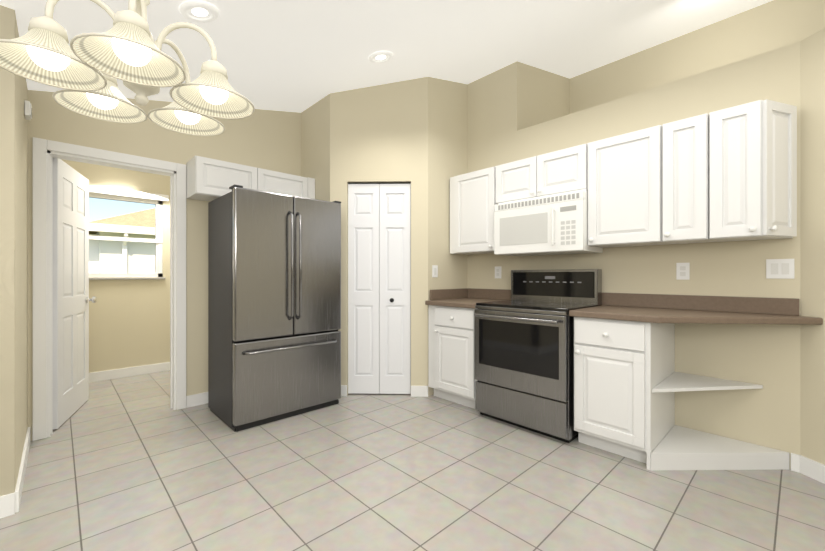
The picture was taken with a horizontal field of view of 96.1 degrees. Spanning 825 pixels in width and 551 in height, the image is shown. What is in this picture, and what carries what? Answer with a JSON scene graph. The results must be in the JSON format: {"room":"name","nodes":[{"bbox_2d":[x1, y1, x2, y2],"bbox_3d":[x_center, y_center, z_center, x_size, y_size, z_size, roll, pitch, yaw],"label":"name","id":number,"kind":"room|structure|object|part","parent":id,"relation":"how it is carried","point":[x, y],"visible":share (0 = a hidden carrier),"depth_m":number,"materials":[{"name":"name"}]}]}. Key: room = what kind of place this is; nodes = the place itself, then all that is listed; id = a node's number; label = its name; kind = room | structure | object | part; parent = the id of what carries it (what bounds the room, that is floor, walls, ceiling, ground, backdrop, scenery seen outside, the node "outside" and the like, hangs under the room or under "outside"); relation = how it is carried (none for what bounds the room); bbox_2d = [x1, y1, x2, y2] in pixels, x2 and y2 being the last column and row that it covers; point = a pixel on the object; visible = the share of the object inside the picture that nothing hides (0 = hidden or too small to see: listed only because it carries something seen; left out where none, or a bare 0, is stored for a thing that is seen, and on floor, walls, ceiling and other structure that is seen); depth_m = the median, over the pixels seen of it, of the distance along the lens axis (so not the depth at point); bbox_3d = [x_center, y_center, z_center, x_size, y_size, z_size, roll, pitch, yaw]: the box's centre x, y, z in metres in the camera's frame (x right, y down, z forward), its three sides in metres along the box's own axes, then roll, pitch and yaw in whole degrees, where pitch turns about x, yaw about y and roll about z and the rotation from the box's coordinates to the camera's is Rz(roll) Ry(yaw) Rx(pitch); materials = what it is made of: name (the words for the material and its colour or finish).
{"room":"kitchen","nodes":[
{"label":"kitchen","id":0,"kind":"room"},
{"bbox_2d":[0,5,27,495],"bbox_3d":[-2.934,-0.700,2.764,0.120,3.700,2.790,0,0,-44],"label":"wall","id":1,"kind":"structure","parent":0,"point":[22,268],"depth_m":1.79,"materials":[{"name":"paint"}]},
{"bbox_2d":[0,492,14,517],"bbox_3d":[-2.843,1.100,0.911,2.550,0.100,0.013,0,0,-44],"label":"baseboard","id":2,"kind":"structure","parent":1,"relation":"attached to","point":[7,504],"depth_m":1.77,"materials":[{"name":"white"}]},
{"bbox_2d":[15,427,29,512],"bbox_3d":[-2.291,1.100,2.188,0.013,0.100,1.070,0,0,-44],"label":"baseboard","id":3,"kind":"structure","parent":1,"relation":"attached to","point":[20,482],"depth_m":2.01,"materials":[{"name":"white"}]},
{"bbox_2d":[24,100,31,119],"bbox_3d":[-2.411,-1.035,2.329,0.030,0.090,0.100,0,0,-44],"label":"wall box","id":4,"kind":"object","parent":1,"relation":"attached to","point":[28,110],"visible":1,"depth_m":2.29,"materials":[{"name":"white plastic"}]},
{"bbox_2d":[61,159,169,372],"bbox_3d":[-3.126,-0.700,4.427,1.900,3.700,0.120,0,0,-44],"label":"wall","id":5,"kind":"structure","parent":0,"point":[129,322],"depth_m":4.24,"materials":[{"name":"paint"}]},
{"bbox_2d":[89,185,168,279],"bbox_3d":[-3.332,-0.460,4.175,0.975,1.010,0.140,0,0,-44],"label":"laundry window","id":6,"kind":"structure","parent":5,"relation":"in","point":[125,234],"depth_m":4.25,"materials":[{"name":"white"}]},
{"bbox_3d":[-3.319,0.033,4.147,0.935,0.024,0.053,0,0,-44],"label":"sill","id":7,"kind":"part","parent":6,"relation":"part of","materials":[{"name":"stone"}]},
{"bbox_2d":[89,362,169,381],"bbox_3d":[-3.124,1.100,4.337,1.780,0.100,0.013,0,0,-44],"label":"baseboard","id":8,"kind":"structure","parent":5,"relation":"attached to","point":[123,372],"depth_m":4.22,"materials":[{"name":"white wood"}]},
{"bbox_2d":[28,90,300,440],"bbox_3d":[-1.975,-0.700,3.321,2.035,3.700,0.130,0,0,-44],"label":"wall","id":9,"kind":"structure","parent":0,"point":[265,139],"depth_m":3.26,"materials":[{"name":"paint"}]},
{"bbox_2d":[53,158,96,428],"bbox_3d":[-2.818,0.130,3.103,0.304,2.025,0.735,0,0,-44],"label":"laundry door","id":10,"kind":"structure","parent":9,"relation":"in","point":[71,299],"depth_m":3.00,"materials":[{"name":"white wood"}]},
{"bbox_3d":[-2.976,0.222,3.361,0.178,0.060,0.098,0,0,-44],"label":"knob","id":11,"kind":"part","parent":10,"relation":"part of","materials":[{"name":"silver metal"}]},
{"bbox_2d":[32,137,185,440],"bbox_3d":[-2.356,0.094,2.956,0.934,2.112,0.162,0,0,-44],"label":"door frame","id":12,"kind":"structure","parent":9,"relation":"attached to","point":[40,147],"depth_m":2.69,"materials":[{"name":"white wood"}]},
{"bbox_2d":[186,392,207,407],"bbox_3d":[-1.579,1.100,3.600,1.076,0.100,0.013,0,0,-44],"label":"baseboard","id":13,"kind":"structure","parent":9,"relation":"attached to","point":[196,399],"depth_m":3.28,"materials":[{"name":"white"}]},
{"bbox_2d":[186,156,314,201],"bbox_3d":[-1.467,-0.825,3.480,1.071,0.310,0.334,0,0,-44],"label":"upper cabinet","id":14,"kind":"object","parent":9,"relation":"attached to","point":[209,179],"visible":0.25,"depth_m":3.23,"materials":[{"name":"white wood"}]},
{"bbox_2d":[301,94,329,200],"bbox_3d":[-0.957,-0.700,3.800,0.100,3.700,0.585,0,0,-44],"label":"wall","id":15,"kind":"structure","parent":0,"point":[315,141],"depth_m":3.73,"materials":[{"name":"paint"}]},
{"bbox_2d":[330,77,427,394],"bbox_3d":[-0.320,-0.700,3.594,0.939,3.700,0.100,0,0,1],"label":"wall","id":16,"kind":"structure","parent":0,"point":[378,133],"depth_m":3.54,"materials":[{"name":"paint"}]},
{"bbox_2d":[341,385,346,395],"bbox_3d":[-0.708,1.100,3.546,0.165,0.100,0.013,0,0,1],"label":"baseboard","id":17,"kind":"structure","parent":16,"relation":"attached to","point":[343,390],"depth_m":3.54,"materials":[{"name":"white"}]},
{"bbox_2d":[348,182,410,393],"bbox_3d":[-0.320,0.121,3.583,0.602,2.034,0.042,0,0,1],"label":"bifold door","id":18,"kind":"structure","parent":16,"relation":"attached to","point":[379,288],"depth_m":3.58,"materials":[{"name":"white wood"}]},
{"bbox_2d":[411,386,427,396],"bbox_3d":[0.066,1.100,3.528,0.164,0.100,0.013,0,0,1],"label":"baseboard","id":19,"kind":"structure","parent":16,"relation":"attached to","point":[418,391],"depth_m":3.52,"materials":[{"name":"white"}]},
{"bbox_2d":[0,0,772,112],"bbox_3d":[-0.369,-1.809,1.688,7.200,1.046,7.950,0,0,-44],"label":"ceiling","id":20,"kind":"structure","parent":0,"point":[299,56],"depth_m":2.77,"materials":[{"name":"paint"}]},
{"bbox_2d":[0,0,254,135],"bbox_3d":[-0.809,-0.932,1.087,0.596,0.854,0.605,0,0,-44],"label":"chandelier","id":21,"kind":"object","parent":20,"relation":"hanging from","point":[84,71],"visible":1,"depth_m":1.03,"materials":[{"name":"white glass"}]},
{"bbox_2d":[179,1,218,21],"bbox_3d":[-1.164,-1.440,2.028,0.189,0.051,0.194,0,0,-44],"label":"recessed light","id":22,"kind":"object","parent":20,"relation":"in","point":[198,11],"visible":0.98,"depth_m":2.02,"materials":[{"name":"white plastic"}]},
{"bbox_2d":[369,51,392,62],"bbox_3d":[-0.252,-1.730,2.941,0.189,0.051,0.194,0,0,-44],"label":"recessed light","id":23,"kind":"object","parent":20,"relation":"in","point":[381,57],"visible":0.98,"depth_m":2.93,"materials":[{"name":"white plastic"}]},
{"bbox_2d":[0,370,824,550],"bbox_3d":[-0.385,1.175,1.777,7.300,0.050,8.100,0,0,-44],"label":"floor","id":24,"kind":"structure","parent":0,"point":[134,463],"depth_m":1.99,"materials":[{"name":"tile"}]},
{"bbox_2d":[208,185,340,431],"bbox_3d":[-1.171,0.243,3.228,0.910,1.813,0.716,0,0,-44],"label":"refrigerator","id":25,"kind":"object","parent":24,"relation":"on","point":[274,306],"visible":1,"depth_m":2.95,"materials":[{"name":"grey metal"}]},
{"bbox_2d":[428,305,476,408],"bbox_3d":[0.544,0.714,3.492,0.659,0.873,0.560,0,0,-44],"label":"base cabinet","id":26,"kind":"object","parent":24,"relation":"on","point":[451,354],"visible":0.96,"depth_m":3.28,"materials":[{"name":"white wood"}]},
{"bbox_2d":[474,269,601,442],"bbox_3d":[0.980,0.550,2.964,0.706,1.200,0.764,0,0,-44],"label":"range","id":27,"kind":"object","parent":24,"relation":"on","point":[524,356],"visible":0.96,"depth_m":2.78,"materials":[{"name":"silver metal"}]},
{"bbox_2d":[574,317,788,469],"bbox_3d":[1.646,0.714,2.340,0.659,0.873,1.017,0,0,-44],"label":"base cabinet","id":28,"kind":"object","parent":24,"relation":"on","point":[629,381],"visible":1,"depth_m":2.30,"materials":[{"name":"white wood"}]},
{"bbox_2d":[425,288,822,324],"bbox_3d":[1.222,0.205,2.793,0.647,0.140,2.523,0,0,-44],"label":"countertop","id":29,"kind":"structure","parent":28,"relation":"on","point":[678,309],"depth_m":2.41,"materials":[{"name":"laminate"}]},
{"bbox_2d":[428,77,466,395],"bbox_3d":[0.332,-0.700,3.770,0.593,3.700,0.111,0,0,-44],"label":"wall","id":30,"kind":"structure","parent":0,"point":[447,130],"depth_m":3.69,"materials":[{"name":"paint"}]},
{"bbox_2d":[432,265,437,276],"bbox_3d":[0.219,-0.040,3.591,0.075,0.118,0.008,0,0,-44],"label":"light switch","id":31,"kind":"object","parent":30,"relation":"attached to","point":[434,270],"visible":1,"depth_m":3.59,"materials":[{"name":"white plastic"}]},
{"bbox_2d":[450,167,493,254],"bbox_3d":[0.661,-0.600,3.617,0.318,0.760,0.543,0,0,-44],"label":"upper cabinet","id":32,"kind":"object","parent":30,"relation":"attached to","point":[472,193],"depth_m":3.49,"materials":[{"name":"white wood"}]},
{"bbox_2d":[467,61,569,289],"bbox_3d":[0.725,-0.700,4.625,1.160,3.700,1.977,0,0,-44],"label":"wall","id":33,"kind":"structure","parent":0,"point":[505,104],"depth_m":3.73,"materials":[{"name":"paint"}]},
{"bbox_2d":[495,266,500,277],"bbox_3d":[0.842,-0.030,3.656,0.007,0.118,0.075,0,0,-44],"label":"outlet","id":34,"kind":"object","parent":33,"relation":"attached to","point":[497,271],"visible":1,"depth_m":3.65,"materials":[{"name":"white plastic"}]},
{"bbox_2d":[517,28,824,468],"bbox_3d":[2.249,-0.110,1.805,2.855,2.520,4.206,0,0,-44],"label":"wall","id":35,"kind":"structure","parent":0,"point":[783,409],"depth_m":2.35,"materials":[{"name":"paint"}]},
{"bbox_2d":[494,144,585,204],"bbox_3d":[1.125,-0.810,3.131,0.318,0.340,0.790,0,0,-44],"label":"upper cabinet","id":36,"kind":"object","parent":35,"relation":"attached to","point":[564,170],"depth_m":2.99,"materials":[{"name":"white wood"}]},
{"bbox_2d":[494,189,602,255],"bbox_3d":[1.099,-0.409,3.078,0.430,0.458,0.756,0,0,-44],"label":"microwave","id":37,"kind":"object","parent":36,"relation":"attached to","point":[554,224],"visible":0.94,"depth_m":2.90,"materials":[{"name":"white"}]},
{"bbox_2d":[586,129,649,247],"bbox_3d":[1.584,-0.600,2.651,0.318,0.760,0.528,0,0,-44],"label":"upper cabinet","id":38,"kind":"object","parent":35,"relation":"attached to","point":[616,165],"depth_m":2.59,"materials":[{"name":"white wood"}]},
{"bbox_2d":[646,118,689,244],"bbox_3d":[1.804,-0.600,2.421,0.318,0.760,0.371,0,0,-44],"label":"upper cabinet","id":39,"kind":"object","parent":35,"relation":"attached to","point":[668,144],"depth_m":2.37,"materials":[{"name":"white wood"}]},
{"bbox_2d":[676,263,689,279],"bbox_3d":[1.876,-0.030,2.575,0.007,0.118,0.075,0,0,-44],"label":"outlet","id":40,"kind":"object","parent":35,"relation":"attached to","point":[682,271],"visible":1,"depth_m":2.57,"materials":[{"name":"white plastic"}]},
{"bbox_2d":[690,99,796,242],"bbox_3d":[1.992,-0.600,2.225,0.318,0.760,0.434,0,0,-44],"label":"upper cabinet","id":41,"kind":"object","parent":35,"relation":"attached to","point":[726,174],"depth_m":2.13,"materials":[{"name":"white wood"}]},
{"bbox_2d":[766,259,793,278],"bbox_3d":[2.207,-0.040,2.228,0.008,0.118,0.121,0,0,-44],"label":"double light switch","id":42,"kind":"object","parent":35,"relation":"attached to","point":[779,268],"visible":1,"depth_m":2.23,"materials":[{"name":"white plastic"}]},
{"bbox_2d":[791,453,799,471],"bbox_3d":[2.251,1.100,2.180,0.013,0.100,0.040,0,0,-44],"label":"baseboard","id":43,"kind":"structure","parent":35,"relation":"attached to","point":[795,462],"depth_m":2.18,"materials":[{"name":"white"}]},
{"bbox_2d":[799,455,824,483],"bbox_3d":[2.464,1.100,0.733,0.013,0.100,2.900,0,0,-8],"label":"baseboard","id":44,"kind":"structure","parent":35,"relation":"attached to","point":[812,469],"depth_m":2.10,"materials":[{"name":"white"}]},
{"bbox_2d":[570,0,824,113],"bbox_3d":[3.371,-0.700,2.783,0.120,3.700,4.363,0,0,-44],"label":"wall","id":45,"kind":"structure","parent":0,"point":[768,26],"depth_m":3.42,"materials":[{"name":"paint"}]}
]}

